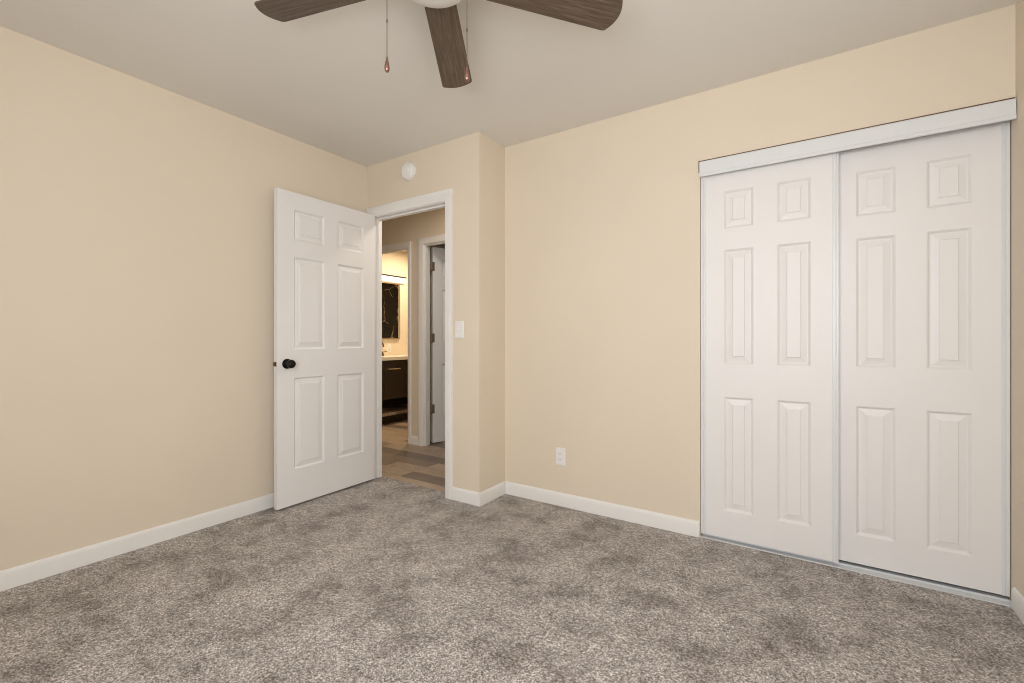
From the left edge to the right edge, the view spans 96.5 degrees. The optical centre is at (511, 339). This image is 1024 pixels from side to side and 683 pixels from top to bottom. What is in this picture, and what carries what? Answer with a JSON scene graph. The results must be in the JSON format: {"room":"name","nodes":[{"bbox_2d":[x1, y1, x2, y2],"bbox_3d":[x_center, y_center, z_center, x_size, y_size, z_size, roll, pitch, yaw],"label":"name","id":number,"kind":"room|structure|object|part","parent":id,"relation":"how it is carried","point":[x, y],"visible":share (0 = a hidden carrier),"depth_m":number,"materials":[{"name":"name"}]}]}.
{"room":"empty bedroom","nodes":[
{"label":"empty bedroom","id":0,"kind":"room"},
{"bbox_2d":[0,26,366,570],"bbox_3d":[-2.054,-0.133,2.298,0.100,2.440,3.165,0,0,33],"label":"wall","id":1,"kind":"structure","parent":0,"point":[137,215],"depth_m":2.33,"materials":[{"name":"beige paint"}]},
{"bbox_2d":[0,493,273,591],"bbox_3d":[-1.985,1.044,2.301,0.012,0.086,3.047,0,0,33],"label":"baseboard","id":2,"kind":"structure","parent":1,"relation":"attached to","point":[26,573],"depth_m":2.31,"materials":[{"name":"white paint"}]},
{"bbox_2d":[382,250,407,354],"bbox_3d":[-1.501,-0.129,6.920,0.100,2.448,2.915,0,0,33],"label":"wall","id":3,"kind":"structure","parent":0,"point":[396,263],"depth_m":6.64,"materials":[{"name":"beige paint"}]},
{"bbox_2d":[387,344,390,351],"bbox_3d":[-1.738,0.122,6.462,0.009,0.116,0.072,0,0,33],"label":"electrical outlet","id":4,"kind":"object","parent":3,"relation":"attached to","point":[388,345],"visible":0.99,"depth_m":6.46,"materials":[{"name":"white plastic"}]},
{"bbox_2d":[382,282,399,338],"bbox_3d":[-1.834,-0.398,6.299,0.027,0.800,0.742,0,0,33],"label":"bathroom mirror","id":5,"kind":"object","parent":3,"relation":"attached to","point":[390,292],"visible":0.45,"depth_m":6.46,"materials":[{"name":"black mirror"}]},
{"bbox_2d":[382,274,405,283],"bbox_3d":[-1.823,-0.858,6.296,0.049,0.090,0.940,0,0,33],"label":"vanity light","id":6,"kind":"object","parent":3,"relation":"attached to","point":[385,277],"visible":0.44,"depth_m":6.47,"materials":[{"name":"white glass"}]},
{"bbox_3d":[-1.823,-0.894,6.296,0.049,0.018,0.940,0,0,33],"label":"rail","id":7,"kind":"part","parent":6,"relation":"part of","materials":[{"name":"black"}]},
{"bbox_2d":[382,208,444,436],"bbox_3d":[-0.994,-0.129,4.786,3.100,2.448,0.085,0,0,33],"label":"wall","id":8,"kind":"structure","parent":0,"point":[412,227],"depth_m":4.75,"materials":[{"name":"beige paint"}]},
{"bbox_2d":[382,248,407,253],"bbox_3d":[-1.367,0.060,5.032,0.748,2.069,0.087,0,0,33],"label":"trim","id":9,"kind":"structure","parent":8,"relation":"attached to","point":[402,249],"depth_m":4.93,"materials":[{"name":"white paint"}]},
{"bbox_2d":[382,241,410,443],"bbox_3d":[-1.395,0.037,4.990,0.806,2.116,0.018,0,0,33],"label":"trim","id":10,"kind":"structure","parent":8,"relation":"attached to","point":[404,244],"depth_m":4.77,"materials":[{"name":"white paint"}]},
{"bbox_2d":[410,436,417,444],"bbox_3d":[-1.006,1.052,4.735,0.123,0.086,0.012,0,0,33],"label":"baseboard","id":11,"kind":"structure","parent":8,"relation":"attached to","point":[413,439],"depth_m":4.74,"materials":[{"name":"white paint"}]},
{"bbox_2d":[418,234,444,445],"bbox_3d":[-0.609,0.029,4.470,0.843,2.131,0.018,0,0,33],"label":"trim","id":12,"kind":"structure","parent":8,"relation":"attached to","point":[438,238],"depth_m":4.67,"materials":[{"name":"white paint"}]},
{"bbox_2d":[430,247,444,442],"bbox_3d":[-0.567,0.061,4.946,0.706,2.044,0.100,0,0,-39],"label":"door","id":13,"kind":"structure","parent":8,"relation":"in","point":[437,266],"depth_m":4.80,"materials":[{"name":"white paint"}]},
{"bbox_2d":[367,132,486,492],"bbox_3d":[-1.525,-0.133,3.893,3.200,2.440,0.080,0,0,33],"label":"wall","id":14,"kind":"structure","parent":0,"point":[459,164],"depth_m":3.04,"materials":[{"name":"beige paint"}]},
{"bbox_2d":[273,188,374,509],"bbox_3d":[-1.256,0.061,3.183,0.109,2.025,0.799,0,0,33],"label":"door","id":15,"kind":"structure","parent":14,"relation":"in","point":[324,362],"depth_m":3.14,"materials":[{"name":"white paint"}]},
{"bbox_3d":[-1.410,0.158,2.900,0.065,0.065,0.065,0,0,33],"label":"knob","id":16,"kind":"part","parent":15,"relation":"part of","materials":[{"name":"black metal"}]},
{"bbox_2d":[401,162,415,180],"bbox_3d":[-0.756,-1.220,3.310,0.132,0.132,0.044,0,0,33],"label":"smoke detector","id":17,"kind":"object","parent":14,"relation":"attached to","point":[408,171],"visible":1,"depth_m":3.29,"materials":[{"name":"white plastic"}]},
{"bbox_2d":[366,188,452,499],"bbox_3d":[-0.772,0.032,3.337,0.871,2.109,0.018,0,0,33],"label":"trim","id":18,"kind":"structure","parent":14,"relation":"attached to","point":[446,195],"depth_m":3.11,"materials":[{"name":"white paint"}]},
{"bbox_2d":[375,201,444,477],"bbox_3d":[-0.746,0.063,3.377,0.777,2.048,0.082,0,0,33],"label":"trim","id":19,"kind":"structure","parent":14,"relation":"attached to","point":[378,219],"depth_m":3.58,"materials":[{"name":"white paint"}]},
{"bbox_2d":[455,321,463,337],"bbox_3d":[-0.358,-0.063,3.062,0.073,0.117,0.018,0,0,33],"label":"light switch","id":20,"kind":"object","parent":14,"relation":"attached to","point":[459,325],"visible":1,"depth_m":3.06,"materials":[{"name":"white plastic"}]},
{"bbox_2d":[451,486,478,505],"bbox_3d":[-0.311,1.044,3.035,0.229,0.086,0.012,0,0,33],"label":"baseboard","id":21,"kind":"structure","parent":14,"relation":"attached to","point":[457,494],"depth_m":3.03,"materials":[{"name":"white paint"}]},
{"bbox_2d":[430,244,444,441],"bbox_3d":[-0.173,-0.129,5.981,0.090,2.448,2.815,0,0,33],"label":"door frame","id":22,"kind":"structure","parent":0,"point":[440,245],"depth_m":4.87,"materials":[{"name":"white paint"}]},
{"bbox_2d":[487,137,504,488],"bbox_3d":[-0.126,-0.133,3.199,0.100,2.440,0.307,0,0,33],"label":"wall","id":23,"kind":"structure","parent":0,"point":[495,151],"depth_m":3.13,"materials":[{"name":"beige paint"}]},
{"bbox_2d":[478,481,505,506],"bbox_3d":[-0.129,1.044,3.092,0.012,0.086,0.309,0,0,33],"label":"baseboard","id":24,"kind":"structure","parent":23,"relation":"attached to","point":[498,490],"depth_m":3.07,"materials":[{"name":"white paint"}]},
{"bbox_2d":[0,0,1017,166],"bbox_3d":[-0.233,-1.403,1.689,3.810,0.100,4.160,0,0,33],"label":"ceiling","id":25,"kind":"structure","parent":0,"point":[319,80],"depth_m":2.18,"materials":[{"name":"paint"}]},
{"bbox_2d":[254,0,622,87],"bbox_3d":[-0.294,-1.091,1.478,1.337,0.525,1.302,0,0,33],"label":"ceiling fan","id":26,"kind":"object","parent":25,"relation":"hanging from","point":[442,15],"visible":1,"depth_m":1.71,"materials":[{"name":"brown wood"}]},
{"bbox_3d":[-0.669,-1.223,1.638,0.550,0.006,0.143,0,10,17],"label":"blade","id":27,"kind":"part","parent":26,"relation":"part of","materials":[{"name":"brown wood"}]},
{"bbox_3d":[-0.403,-0.885,1.470,0.017,0.053,0.017,0,0,33],"label":"pull knob","id":28,"kind":"part","parent":26,"relation":"part of","materials":[{"name":"orange metal"}]},
{"bbox_3d":[-0.262,-1.223,1.940,0.143,0.006,0.550,-10,0,0],"label":"blade","id":29,"kind":"part","parent":26,"relation":"part of","materials":[{"name":"brown wood"}]},
{"bbox_3d":[-0.145,-0.855,1.470,0.017,0.053,0.017,0,0,33],"label":"pull knob","id":30,"kind":"part","parent":26,"relation":"part of","materials":[{"name":"orange metal"}]},
{"bbox_3d":[0.142,-1.223,1.647,0.550,0.006,0.143,0,-10,-18],"label":"blade","id":31,"kind":"part","parent":26,"relation":"part of","materials":[{"name":"brown wood"}]},
{"bbox_2d":[0,419,1023,682],"bbox_3d":[-0.265,1.116,3.533,5.898,0.058,7.200,0,0,33],"label":"floor","id":32,"kind":"structure","parent":0,"point":[382,579],"depth_m":1.84,"materials":[{"name":"beige carpet"}]},
{"bbox_2d":[382,359,407,423],"bbox_3d":[-1.611,0.682,6.162,0.549,0.826,1.380,0,0,33],"label":"bathroom vanity","id":33,"kind":"object","parent":32,"relation":"on","point":[394,372],"visible":0.22,"depth_m":5.94,"materials":[{"name":"black wood"}]},
{"bbox_3d":[-1.703,0.519,5.603,0.020,0.488,0.341,0,0,33],"label":"door","id":34,"kind":"part","parent":33,"relation":"part of","materials":[{"name":"black wood"}]},
{"bbox_2d":[382,355,407,360],"bbox_3d":[-1.617,0.249,6.167,0.534,0.040,1.400,0,0,33],"label":"countertop","id":35,"kind":"structure","parent":33,"relation":"on","point":[385,357],"depth_m":5.96,"materials":[{"name":"white stone"}]},
{"bbox_2d":[382,403,407,416],"bbox_3d":[-1.628,0.957,6.173,0.509,0.035,1.320,0,0,33],"label":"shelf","id":36,"kind":"object","parent":33,"relation":"attached to","point":[388,409],"depth_m":6.18,"materials":[{"name":"wood"}]},
{"bbox_3d":[-1.513,0.519,5.890,0.020,0.488,0.341,0,0,33],"label":"door","id":37,"kind":"part","parent":33,"relation":"part of","materials":[{"name":"black wood"}]},
{"bbox_3d":[-1.835,0.855,6.311,0.012,0.169,1.320,0,0,33],"label":"panel","id":38,"kind":"part","parent":33,"relation":"part of","materials":[{"name":"black wood"}]},
{"bbox_3d":[-1.322,0.519,6.178,0.020,0.488,0.341,0,0,33],"label":"door","id":39,"kind":"part","parent":33,"relation":"part of","materials":[{"name":"black wood"}]},
{"bbox_2d":[700,533,1010,606],"bbox_3d":[1.557,1.081,2.212,1.196,0.010,0.090,0,0,33],"label":"floor track","id":40,"kind":"object","parent":32,"relation":"on","point":[952,589],"visible":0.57,"depth_m":2.10,"materials":[{"name":"silver metal"}]},
{"bbox_2d":[505,4,1014,535],"bbox_3d":[1.018,-0.133,2.572,2.499,2.440,0.090,0,0,33],"label":"wall","id":41,"kind":"structure","parent":0,"point":[603,217],"depth_m":2.69,"materials":[{"name":"beige paint"}]},
{"bbox_2d":[556,447,565,465],"bbox_3d":[0.315,0.767,2.978,0.072,0.116,0.009,0,0,33],"label":"electrical outlet","id":42,"kind":"object","parent":41,"relation":"attached to","point":[560,452],"visible":1,"depth_m":2.97,"materials":[{"name":"white plastic"}]},
{"bbox_2d":[506,481,699,537],"bbox_3d":[0.493,1.044,2.858,1.283,0.086,0.012,0,0,33],"label":"baseboard","id":43,"kind":"structure","parent":41,"relation":"attached to","point":[676,524],"depth_m":2.79,"materials":[{"name":"white paint"}]},
{"bbox_2d":[698,97,1016,176],"bbox_3d":[1.547,-0.930,2.205,1.206,0.094,0.109,0,0,33],"label":"header track","id":44,"kind":"object","parent":41,"relation":"attached to","point":[1000,111],"visible":0.96,"depth_m":2.08,"materials":[{"name":"white metal"}]},
{"bbox_2d":[701,152,838,562],"bbox_3d":[1.307,0.075,2.359,0.617,1.983,0.036,0,0,33],"label":"sliding closet door","id":45,"kind":"structure","parent":44,"relation":"hanging from","point":[770,233],"depth_m":2.33,"materials":[{"name":"white paint"}]},
{"bbox_2d":[839,122,1009,596],"bbox_3d":[1.812,0.075,2.074,0.617,1.983,0.036,0,0,33],"label":"sliding closet door","id":46,"kind":"structure","parent":44,"relation":"hanging from","point":[924,223],"depth_m":2.04,"materials":[{"name":"white paint"}]},
{"bbox_3d":[1.558,-0.908,2.213,1.196,0.020,0.084,0,0,33],"label":"rail","id":47,"kind":"part","parent":44,"relation":"part of","materials":[{"name":"silver metal"}]},
{"bbox_2d":[1007,0,1023,599],"bbox_3d":[1.314,-0.133,0.665,0.100,2.440,4.160,0,0,33],"label":"wall","id":48,"kind":"structure","parent":0,"point":[1016,125],"depth_m":1.83,"materials":[{"name":"beige paint"}]},
{"bbox_2d":[1011,587,1023,623],"bbox_3d":[1.101,1.044,0.446,0.012,0.086,3.360,0,0,33],"label":"baseboard","id":49,"kind":"structure","parent":48,"relation":"attached to","point":[1017,599],"depth_m":1.79,"materials":[{"name":"white paint"}]}
]}

